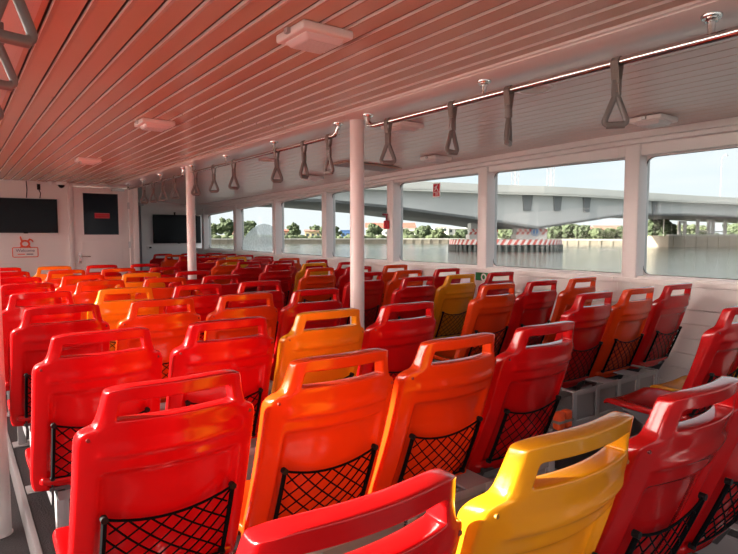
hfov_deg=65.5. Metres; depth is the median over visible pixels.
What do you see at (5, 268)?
passenger seat
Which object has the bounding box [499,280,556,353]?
passenger seat
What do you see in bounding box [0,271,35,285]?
passenger seat
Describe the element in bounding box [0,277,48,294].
passenger seat
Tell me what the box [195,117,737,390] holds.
wall
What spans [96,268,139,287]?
passenger seat
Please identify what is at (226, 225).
tree
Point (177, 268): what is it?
passenger seat
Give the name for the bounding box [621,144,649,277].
trim
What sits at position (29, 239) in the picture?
welcome sign
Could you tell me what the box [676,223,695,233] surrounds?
tree
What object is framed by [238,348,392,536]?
passenger seat
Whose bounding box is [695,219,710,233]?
frame
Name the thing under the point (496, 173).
window
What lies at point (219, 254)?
passenger seat
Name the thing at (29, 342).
passenger seat
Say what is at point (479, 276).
safety sign
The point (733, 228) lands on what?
tree
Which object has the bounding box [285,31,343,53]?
diffuser
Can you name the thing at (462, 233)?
tree
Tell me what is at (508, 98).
strap
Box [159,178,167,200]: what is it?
strap
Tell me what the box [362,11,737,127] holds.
handrail
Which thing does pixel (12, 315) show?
passenger seat
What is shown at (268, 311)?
passenger seat
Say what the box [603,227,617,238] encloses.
tree
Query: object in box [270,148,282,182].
strap
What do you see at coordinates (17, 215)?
television
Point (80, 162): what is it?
diffuser
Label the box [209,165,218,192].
strap
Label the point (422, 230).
tree
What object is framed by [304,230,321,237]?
house
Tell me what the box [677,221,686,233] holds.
frame
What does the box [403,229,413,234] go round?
tree
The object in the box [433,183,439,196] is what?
window sticker
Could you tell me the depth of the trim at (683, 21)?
2.60 m
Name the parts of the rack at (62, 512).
post, panel, frame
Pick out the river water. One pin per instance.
(709, 262)
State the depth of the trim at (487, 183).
5.57 m
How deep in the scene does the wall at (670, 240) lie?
96.90 m
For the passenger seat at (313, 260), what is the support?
on the rack
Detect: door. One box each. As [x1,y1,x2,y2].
[73,186,130,274]
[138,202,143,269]
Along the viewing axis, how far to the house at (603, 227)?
136.82 m
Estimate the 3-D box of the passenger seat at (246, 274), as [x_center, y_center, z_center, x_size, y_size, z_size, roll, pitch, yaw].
[-1.615,0.115,7.264,0.431,0.650,0.611,-3,5,-36]
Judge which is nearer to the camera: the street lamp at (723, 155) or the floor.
the floor
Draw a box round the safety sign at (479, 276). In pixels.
[476,272,487,280]
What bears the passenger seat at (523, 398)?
on the rack at (473, 484)
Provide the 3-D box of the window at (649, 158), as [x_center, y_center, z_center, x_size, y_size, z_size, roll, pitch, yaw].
[2.524,-0.421,3.821,0.030,0.922,1.410,-3,5,-36]
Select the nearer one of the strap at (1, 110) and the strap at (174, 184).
the strap at (1, 110)
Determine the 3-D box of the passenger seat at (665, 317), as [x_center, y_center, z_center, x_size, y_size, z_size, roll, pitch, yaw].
[1.910,0.350,4.052,0.431,0.650,0.611,-3,5,-36]
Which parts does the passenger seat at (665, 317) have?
cord frame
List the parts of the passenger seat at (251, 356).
cord frame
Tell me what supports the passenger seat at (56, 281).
on the rack
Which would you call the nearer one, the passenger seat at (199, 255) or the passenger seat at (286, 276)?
the passenger seat at (286, 276)
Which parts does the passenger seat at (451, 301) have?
cord frame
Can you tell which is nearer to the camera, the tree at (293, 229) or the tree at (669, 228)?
the tree at (669, 228)
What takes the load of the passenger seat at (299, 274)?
on the rack
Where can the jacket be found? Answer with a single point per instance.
(562, 419)
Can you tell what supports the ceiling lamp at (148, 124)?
attached to the ceiling
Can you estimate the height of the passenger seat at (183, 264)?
0.650 m
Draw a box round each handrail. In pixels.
[126,167,184,189]
[188,122,342,172]
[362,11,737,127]
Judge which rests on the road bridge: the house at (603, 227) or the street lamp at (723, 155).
the street lamp at (723, 155)
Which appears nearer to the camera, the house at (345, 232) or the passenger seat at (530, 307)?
the passenger seat at (530, 307)
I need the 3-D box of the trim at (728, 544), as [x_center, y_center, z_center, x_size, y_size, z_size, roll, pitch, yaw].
[-0.088,1.001,4.656,0.030,0.124,14.900,-3,5,-36]
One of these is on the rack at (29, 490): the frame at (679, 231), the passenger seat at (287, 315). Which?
the passenger seat at (287, 315)
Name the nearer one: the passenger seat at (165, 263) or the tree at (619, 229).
the passenger seat at (165, 263)
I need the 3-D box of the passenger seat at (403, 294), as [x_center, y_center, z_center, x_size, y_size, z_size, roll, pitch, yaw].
[0.237,0.301,4.721,0.431,0.650,0.611,-3,5,-36]
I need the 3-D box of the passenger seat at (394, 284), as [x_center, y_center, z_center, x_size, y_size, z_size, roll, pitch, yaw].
[0.215,0.242,5.537,0.431,0.650,0.611,-3,5,-36]
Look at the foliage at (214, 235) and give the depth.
144.72 m
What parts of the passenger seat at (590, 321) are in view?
cord frame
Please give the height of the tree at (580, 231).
3.258 m
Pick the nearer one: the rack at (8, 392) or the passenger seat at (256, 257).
the rack at (8, 392)
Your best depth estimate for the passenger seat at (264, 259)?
7.79 m
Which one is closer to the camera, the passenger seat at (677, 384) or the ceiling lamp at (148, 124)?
the passenger seat at (677, 384)
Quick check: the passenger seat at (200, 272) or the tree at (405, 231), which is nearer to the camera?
the passenger seat at (200, 272)
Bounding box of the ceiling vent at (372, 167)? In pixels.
[328,161,401,171]
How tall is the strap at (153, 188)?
0.275 m
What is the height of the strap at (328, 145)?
0.275 m
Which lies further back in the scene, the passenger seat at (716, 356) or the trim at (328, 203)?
the trim at (328, 203)
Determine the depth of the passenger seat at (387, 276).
6.20 m
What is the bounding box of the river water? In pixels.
[211,243,737,278]
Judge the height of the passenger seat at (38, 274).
0.650 m
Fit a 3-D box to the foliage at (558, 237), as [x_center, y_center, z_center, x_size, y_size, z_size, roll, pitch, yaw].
[43.842,-8.611,126.313,15.003,1.782,30.446,-3,5,-36]
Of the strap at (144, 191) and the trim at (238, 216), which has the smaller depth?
the strap at (144, 191)
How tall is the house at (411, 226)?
4.700 m
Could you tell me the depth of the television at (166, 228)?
11.70 m
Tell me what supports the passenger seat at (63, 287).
on the rack
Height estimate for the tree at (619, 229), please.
2.998 m
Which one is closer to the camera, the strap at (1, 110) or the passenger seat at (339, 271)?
the strap at (1, 110)
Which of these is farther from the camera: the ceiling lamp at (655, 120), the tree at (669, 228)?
the tree at (669, 228)
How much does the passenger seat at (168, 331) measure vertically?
0.650 m
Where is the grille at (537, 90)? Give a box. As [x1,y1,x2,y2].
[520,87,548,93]
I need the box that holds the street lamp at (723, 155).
[720,155,727,196]
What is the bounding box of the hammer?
[382,213,388,228]
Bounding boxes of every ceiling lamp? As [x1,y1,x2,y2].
[74,157,101,164]
[134,118,174,131]
[276,19,352,53]
[300,175,323,181]
[381,121,423,133]
[420,155,451,163]
[629,113,677,128]
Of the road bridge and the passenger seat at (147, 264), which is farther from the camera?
the road bridge
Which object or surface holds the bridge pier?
in the river water
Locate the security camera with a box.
[55,181,66,187]
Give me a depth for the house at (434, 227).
159.41 m
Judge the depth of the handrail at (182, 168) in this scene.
7.07 m
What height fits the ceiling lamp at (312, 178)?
0.060 m
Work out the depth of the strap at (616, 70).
2.23 m
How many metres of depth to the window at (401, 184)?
6.33 m
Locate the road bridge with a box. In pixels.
[260,181,737,228]
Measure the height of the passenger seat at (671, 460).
0.650 m
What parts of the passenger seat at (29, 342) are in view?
cord frame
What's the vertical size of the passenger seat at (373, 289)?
0.650 m
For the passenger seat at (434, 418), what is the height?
0.650 m
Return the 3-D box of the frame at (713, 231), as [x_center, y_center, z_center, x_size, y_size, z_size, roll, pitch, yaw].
[63.800,-8.959,104.625,2.640,4.400,0.440,0,4,0]
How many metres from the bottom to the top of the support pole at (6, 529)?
2.148 m
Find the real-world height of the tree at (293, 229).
4.516 m
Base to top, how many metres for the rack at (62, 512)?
0.412 m
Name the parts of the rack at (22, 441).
post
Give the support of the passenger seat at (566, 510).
on the rack at (734, 526)
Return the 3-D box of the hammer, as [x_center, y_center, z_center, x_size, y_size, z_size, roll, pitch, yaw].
[0.196,-0.659,6.771,0.045,0.186,0.095,-3,5,-36]
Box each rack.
[7,391,9,416]
[12,359,272,447]
[25,380,272,494]
[54,415,387,528]
[233,461,554,553]
[548,365,658,431]
[729,523,737,530]
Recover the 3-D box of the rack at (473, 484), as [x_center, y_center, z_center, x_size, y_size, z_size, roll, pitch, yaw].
[-0.033,0.934,1.982,1.690,0.412,0.435,-3,5,-36]
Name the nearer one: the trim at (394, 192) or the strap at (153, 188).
the trim at (394, 192)
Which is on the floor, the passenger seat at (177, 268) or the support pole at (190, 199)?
the support pole at (190, 199)
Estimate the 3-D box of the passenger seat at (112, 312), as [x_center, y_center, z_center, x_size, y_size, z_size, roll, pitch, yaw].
[-1.648,0.372,3.759,0.431,0.650,0.611,-3,5,-36]
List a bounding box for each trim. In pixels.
[0,0,41,104]
[6,395,456,553]
[8,434,462,553]
[67,182,139,274]
[111,0,737,188]
[201,209,210,248]
[233,205,243,250]
[272,199,284,253]
[322,191,335,257]
[387,181,402,261]
[477,167,497,267]
[545,467,737,553]
[547,396,737,538]
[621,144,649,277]
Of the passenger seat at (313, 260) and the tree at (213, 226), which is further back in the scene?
the tree at (213, 226)
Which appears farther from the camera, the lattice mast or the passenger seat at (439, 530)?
the lattice mast
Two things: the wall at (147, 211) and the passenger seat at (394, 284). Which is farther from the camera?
the wall at (147, 211)
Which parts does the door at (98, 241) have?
handle, glass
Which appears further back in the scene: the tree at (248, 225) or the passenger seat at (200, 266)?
the tree at (248, 225)
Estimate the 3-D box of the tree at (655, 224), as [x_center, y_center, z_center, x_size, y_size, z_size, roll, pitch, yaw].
[53.719,-8.929,106.972,4.640,4.323,4.701,-3,5,-36]
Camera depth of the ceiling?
2.83 m
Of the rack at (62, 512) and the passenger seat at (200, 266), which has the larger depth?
the passenger seat at (200, 266)
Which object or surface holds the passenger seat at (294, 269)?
on the rack
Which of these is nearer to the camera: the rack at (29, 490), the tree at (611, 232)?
the rack at (29, 490)
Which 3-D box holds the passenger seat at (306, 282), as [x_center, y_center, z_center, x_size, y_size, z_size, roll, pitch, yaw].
[-0.635,0.214,5.914,0.431,0.650,0.611,-3,5,-36]
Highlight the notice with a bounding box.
[95,213,109,217]
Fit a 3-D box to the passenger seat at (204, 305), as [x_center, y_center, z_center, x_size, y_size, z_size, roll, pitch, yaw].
[-1.280,0.352,4.026,0.431,0.650,0.611,-3,5,-36]
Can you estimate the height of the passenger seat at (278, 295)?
0.650 m
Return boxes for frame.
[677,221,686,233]
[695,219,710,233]
[711,220,726,233]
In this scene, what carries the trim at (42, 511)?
on the floor
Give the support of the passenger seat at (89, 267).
on the rack
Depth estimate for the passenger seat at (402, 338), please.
2.73 m
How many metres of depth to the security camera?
8.17 m
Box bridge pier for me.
[448,223,562,250]
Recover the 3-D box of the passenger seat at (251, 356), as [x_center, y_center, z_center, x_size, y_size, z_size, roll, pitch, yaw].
[-0.692,0.468,2.450,0.431,0.650,0.611,-3,5,-36]
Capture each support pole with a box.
[0,282,12,538]
[185,166,196,278]
[350,119,363,327]
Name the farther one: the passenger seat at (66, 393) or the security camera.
the security camera
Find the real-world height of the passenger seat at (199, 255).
0.650 m
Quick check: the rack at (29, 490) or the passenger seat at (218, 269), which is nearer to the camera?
the rack at (29, 490)
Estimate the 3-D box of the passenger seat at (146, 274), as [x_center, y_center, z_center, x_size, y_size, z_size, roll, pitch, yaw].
[-2.099,0.270,5.152,0.431,0.650,0.611,-3,5,-36]
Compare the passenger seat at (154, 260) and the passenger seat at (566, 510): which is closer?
the passenger seat at (566, 510)
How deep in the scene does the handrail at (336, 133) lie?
4.58 m
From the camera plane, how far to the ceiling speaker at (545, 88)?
2.96 m
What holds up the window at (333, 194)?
in the wall at (708, 297)
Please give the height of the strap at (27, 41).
0.275 m
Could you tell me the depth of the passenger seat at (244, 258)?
8.46 m
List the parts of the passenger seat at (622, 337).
cord frame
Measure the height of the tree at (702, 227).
3.407 m
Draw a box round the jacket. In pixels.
[552,409,573,430]
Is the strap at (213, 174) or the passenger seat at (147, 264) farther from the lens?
the passenger seat at (147, 264)
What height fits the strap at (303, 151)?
0.275 m
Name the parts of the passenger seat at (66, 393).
cord frame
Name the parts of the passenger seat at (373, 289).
cord frame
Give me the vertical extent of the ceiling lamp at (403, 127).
0.054 m
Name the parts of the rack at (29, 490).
post, frame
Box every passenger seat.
[0,267,24,277]
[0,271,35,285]
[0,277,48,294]
[1,283,61,310]
[2,291,80,390]
[7,304,109,436]
[25,327,161,504]
[33,266,73,282]
[42,269,89,289]
[53,369,253,553]
[55,274,109,303]
[72,279,130,319]
[85,265,121,280]
[87,287,158,350]
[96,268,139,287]
[115,272,164,298]
[116,297,200,402]
[125,263,162,281]
[135,277,190,313]
[143,266,183,286]
[149,254,172,268]
[160,255,185,273]
[163,283,225,340]
[165,316,273,438]
[168,270,213,295]
[174,256,200,278]
[193,274,240,307]
[196,254,211,262]
[196,257,216,278]
[204,292,277,341]
[205,255,227,264]
[211,259,241,283]
[217,254,238,259]
[222,257,247,267]
[228,280,284,353]
[230,261,263,291]
[235,255,253,261]
[236,468,462,553]
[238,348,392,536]
[245,258,271,268]
[254,256,273,263]
[257,264,293,306]
[268,260,296,298]
[270,288,341,380]
[271,308,363,393]
[278,258,300,272]
[293,262,327,291]
[297,267,335,302]
[305,259,328,271]
[334,262,349,288]
[337,266,372,301]
[340,271,383,330]
[356,301,435,414]
[368,332,496,493]
[376,264,408,310]
[382,270,422,305]
[389,276,435,319]
[426,268,460,301]
[432,283,515,361]
[433,273,475,338]
[456,411,633,553]
[466,321,574,475]
[476,271,513,296]
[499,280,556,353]
[542,277,596,343]
[554,291,612,389]
[584,287,653,385]
[595,376,737,553]
[603,306,737,424]
[626,283,691,371]
[650,367,737,391]
[667,392,737,553]
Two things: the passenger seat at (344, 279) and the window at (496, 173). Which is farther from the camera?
the passenger seat at (344, 279)
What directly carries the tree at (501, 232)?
on the wall at (213, 240)
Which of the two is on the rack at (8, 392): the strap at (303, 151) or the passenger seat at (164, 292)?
the passenger seat at (164, 292)
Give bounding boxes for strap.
[0,0,37,48]
[0,22,17,90]
[0,105,3,119]
[140,183,147,203]
[149,182,157,202]
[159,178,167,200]
[170,175,178,198]
[191,170,200,195]
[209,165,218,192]
[228,159,239,189]
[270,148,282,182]
[299,140,308,178]
[324,134,334,174]
[379,118,395,164]
[445,100,458,154]
[503,85,514,146]
[601,56,628,128]
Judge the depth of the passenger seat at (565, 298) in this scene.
4.35 m
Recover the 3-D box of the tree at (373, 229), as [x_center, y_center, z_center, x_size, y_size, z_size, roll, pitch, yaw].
[1.409,-12.037,149.889,5.133,4.261,5.072,-3,5,-36]
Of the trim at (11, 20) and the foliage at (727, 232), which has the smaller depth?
the trim at (11, 20)
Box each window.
[208,211,233,249]
[241,204,272,252]
[281,195,321,255]
[332,185,386,259]
[400,175,476,265]
[493,159,624,273]
[643,146,737,280]
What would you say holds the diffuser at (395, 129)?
attached to the ceiling lamp at (403, 127)
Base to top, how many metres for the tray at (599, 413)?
0.032 m
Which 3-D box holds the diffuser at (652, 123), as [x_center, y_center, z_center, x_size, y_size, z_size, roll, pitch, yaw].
[1.815,-0.975,3.667,0.164,0.025,0.164,-3,5,-36]
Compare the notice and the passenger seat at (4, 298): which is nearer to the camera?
the passenger seat at (4, 298)
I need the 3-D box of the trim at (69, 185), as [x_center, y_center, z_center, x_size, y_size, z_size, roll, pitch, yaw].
[-3.990,-0.316,8.699,0.980,2.160,0.035,-3,5,-36]
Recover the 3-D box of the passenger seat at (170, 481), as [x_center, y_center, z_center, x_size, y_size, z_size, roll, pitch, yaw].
[-0.595,0.534,1.547,0.431,0.650,0.611,-3,5,-36]
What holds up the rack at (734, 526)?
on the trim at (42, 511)
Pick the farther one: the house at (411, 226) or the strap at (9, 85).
the house at (411, 226)
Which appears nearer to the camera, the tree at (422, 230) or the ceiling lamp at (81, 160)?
the ceiling lamp at (81, 160)
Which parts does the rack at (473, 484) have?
panel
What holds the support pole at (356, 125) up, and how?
on the floor
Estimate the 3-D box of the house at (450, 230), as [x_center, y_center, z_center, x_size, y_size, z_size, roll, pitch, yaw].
[25.714,-12.712,165.514,6.886,3.200,4.800,0,4,0]
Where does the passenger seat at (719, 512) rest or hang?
on the rack at (734, 526)
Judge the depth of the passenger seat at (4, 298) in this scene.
3.82 m
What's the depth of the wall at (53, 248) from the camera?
8.18 m
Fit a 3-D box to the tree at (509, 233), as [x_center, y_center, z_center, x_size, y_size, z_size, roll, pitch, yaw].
[31.882,-9.637,127.522,3.236,2.739,3.335,-3,5,-36]
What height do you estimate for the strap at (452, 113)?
0.275 m
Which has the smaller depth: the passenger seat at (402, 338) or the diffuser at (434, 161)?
the passenger seat at (402, 338)
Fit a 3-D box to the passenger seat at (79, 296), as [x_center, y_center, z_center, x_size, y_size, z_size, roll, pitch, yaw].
[-2.069,0.329,4.343,0.431,0.650,0.611,-3,5,-36]
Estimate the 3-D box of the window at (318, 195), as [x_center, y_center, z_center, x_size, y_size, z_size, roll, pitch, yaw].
[-0.976,-0.765,8.615,0.030,0.902,1.400,-3,5,-36]
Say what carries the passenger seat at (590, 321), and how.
on the rack at (583, 399)
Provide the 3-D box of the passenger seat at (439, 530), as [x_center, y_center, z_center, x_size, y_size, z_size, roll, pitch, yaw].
[-0.161,0.577,0.953,0.431,0.650,0.611,-3,5,-36]
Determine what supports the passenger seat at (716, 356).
on the rack
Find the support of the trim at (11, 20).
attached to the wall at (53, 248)
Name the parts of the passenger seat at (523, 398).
cord frame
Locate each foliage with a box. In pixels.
[211,234,461,237]
[498,235,622,238]
[681,232,737,233]
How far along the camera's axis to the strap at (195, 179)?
6.07 m
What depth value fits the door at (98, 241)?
8.65 m
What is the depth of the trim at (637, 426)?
3.33 m
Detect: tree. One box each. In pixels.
[211,223,216,234]
[216,217,232,235]
[244,220,256,235]
[286,222,300,235]
[309,225,319,233]
[335,226,342,235]
[366,223,382,235]
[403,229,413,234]
[414,225,432,235]
[430,228,446,237]
[455,229,467,237]
[497,229,508,238]
[506,229,512,238]
[547,226,562,238]
[560,224,576,238]
[573,225,590,238]
[588,227,606,238]
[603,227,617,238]
[614,226,622,238]
[648,219,669,235]
[656,219,676,235]
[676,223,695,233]
[699,225,710,233]
[722,223,737,232]
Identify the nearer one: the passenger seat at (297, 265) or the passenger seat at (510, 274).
the passenger seat at (510, 274)
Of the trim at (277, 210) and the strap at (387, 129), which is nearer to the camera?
the strap at (387, 129)
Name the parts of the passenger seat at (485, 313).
cord frame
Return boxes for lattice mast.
[511,171,518,184]
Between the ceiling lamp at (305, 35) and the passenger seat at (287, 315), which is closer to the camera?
the ceiling lamp at (305, 35)
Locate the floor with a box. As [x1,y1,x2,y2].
[0,470,697,553]
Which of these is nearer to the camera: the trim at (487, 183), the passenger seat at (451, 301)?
the passenger seat at (451, 301)
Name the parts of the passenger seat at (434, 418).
cord frame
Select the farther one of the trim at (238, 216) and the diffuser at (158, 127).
the trim at (238, 216)
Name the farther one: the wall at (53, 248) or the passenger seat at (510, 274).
the wall at (53, 248)
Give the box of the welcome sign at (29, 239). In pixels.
[12,236,38,257]
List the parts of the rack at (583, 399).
panel, frame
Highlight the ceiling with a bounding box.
[0,0,737,204]
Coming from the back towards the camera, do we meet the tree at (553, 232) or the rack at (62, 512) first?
the tree at (553, 232)
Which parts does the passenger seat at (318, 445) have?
cord frame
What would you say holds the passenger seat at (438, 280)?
on the rack
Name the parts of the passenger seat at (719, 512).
cord frame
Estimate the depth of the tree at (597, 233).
116.60 m
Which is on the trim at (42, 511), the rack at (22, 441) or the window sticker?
the rack at (22, 441)
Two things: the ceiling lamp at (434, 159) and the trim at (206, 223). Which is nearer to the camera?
the ceiling lamp at (434, 159)
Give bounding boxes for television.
[0,198,57,232]
[153,214,200,243]
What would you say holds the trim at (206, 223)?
attached to the wall at (708, 297)
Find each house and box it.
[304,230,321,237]
[340,230,349,236]
[365,223,415,235]
[432,226,447,234]
[447,227,467,234]
[591,225,620,230]
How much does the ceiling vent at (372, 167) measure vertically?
0.039 m
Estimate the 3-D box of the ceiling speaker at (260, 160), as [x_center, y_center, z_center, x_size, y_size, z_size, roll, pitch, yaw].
[-1.012,-1.163,5.747,0.190,0.015,0.190,-3,5,-36]
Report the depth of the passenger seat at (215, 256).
9.04 m
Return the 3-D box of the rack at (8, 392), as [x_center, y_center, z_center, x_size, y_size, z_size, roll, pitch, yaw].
[-1.875,0.749,4.511,1.690,0.412,0.435,-3,5,-36]
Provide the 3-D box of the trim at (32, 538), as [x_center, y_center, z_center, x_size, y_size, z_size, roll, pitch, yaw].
[-0.355,1.158,2.509,1.823,0.124,11.730,-3,5,-36]
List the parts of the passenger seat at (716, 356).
backrest, cord frame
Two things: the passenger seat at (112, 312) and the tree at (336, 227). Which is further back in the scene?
the tree at (336, 227)
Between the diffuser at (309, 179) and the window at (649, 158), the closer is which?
the window at (649, 158)
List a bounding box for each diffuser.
[78,161,97,164]
[139,123,169,131]
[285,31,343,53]
[303,178,320,181]
[391,126,418,133]
[424,159,447,163]
[634,119,671,128]
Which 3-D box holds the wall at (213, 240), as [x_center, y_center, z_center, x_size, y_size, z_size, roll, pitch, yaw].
[-7.000,-6.930,120.741,93.799,2.200,95.213,-3,5,-36]
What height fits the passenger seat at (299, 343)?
0.650 m
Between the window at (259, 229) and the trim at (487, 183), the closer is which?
the trim at (487, 183)
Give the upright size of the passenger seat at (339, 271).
0.650 m
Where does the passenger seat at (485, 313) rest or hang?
on the rack
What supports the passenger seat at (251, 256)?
on the rack
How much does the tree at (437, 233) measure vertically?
2.782 m
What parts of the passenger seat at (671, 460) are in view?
cord frame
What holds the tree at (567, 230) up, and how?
on the bank
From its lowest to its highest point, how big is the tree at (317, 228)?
3.960 m
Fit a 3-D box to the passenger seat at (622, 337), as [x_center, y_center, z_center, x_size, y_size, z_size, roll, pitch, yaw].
[1.509,0.372,3.761,0.431,0.650,0.611,-3,5,-36]
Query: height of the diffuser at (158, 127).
0.024 m
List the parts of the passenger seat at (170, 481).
cord frame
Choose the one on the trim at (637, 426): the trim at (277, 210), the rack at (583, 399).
the rack at (583, 399)
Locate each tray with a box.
[548,391,616,431]
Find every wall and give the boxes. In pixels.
[0,179,134,276]
[138,200,201,269]
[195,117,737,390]
[211,238,621,244]
[647,234,737,246]
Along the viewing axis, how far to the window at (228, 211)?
11.39 m
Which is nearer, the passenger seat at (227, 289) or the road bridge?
the passenger seat at (227, 289)
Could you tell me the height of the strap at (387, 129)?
0.275 m

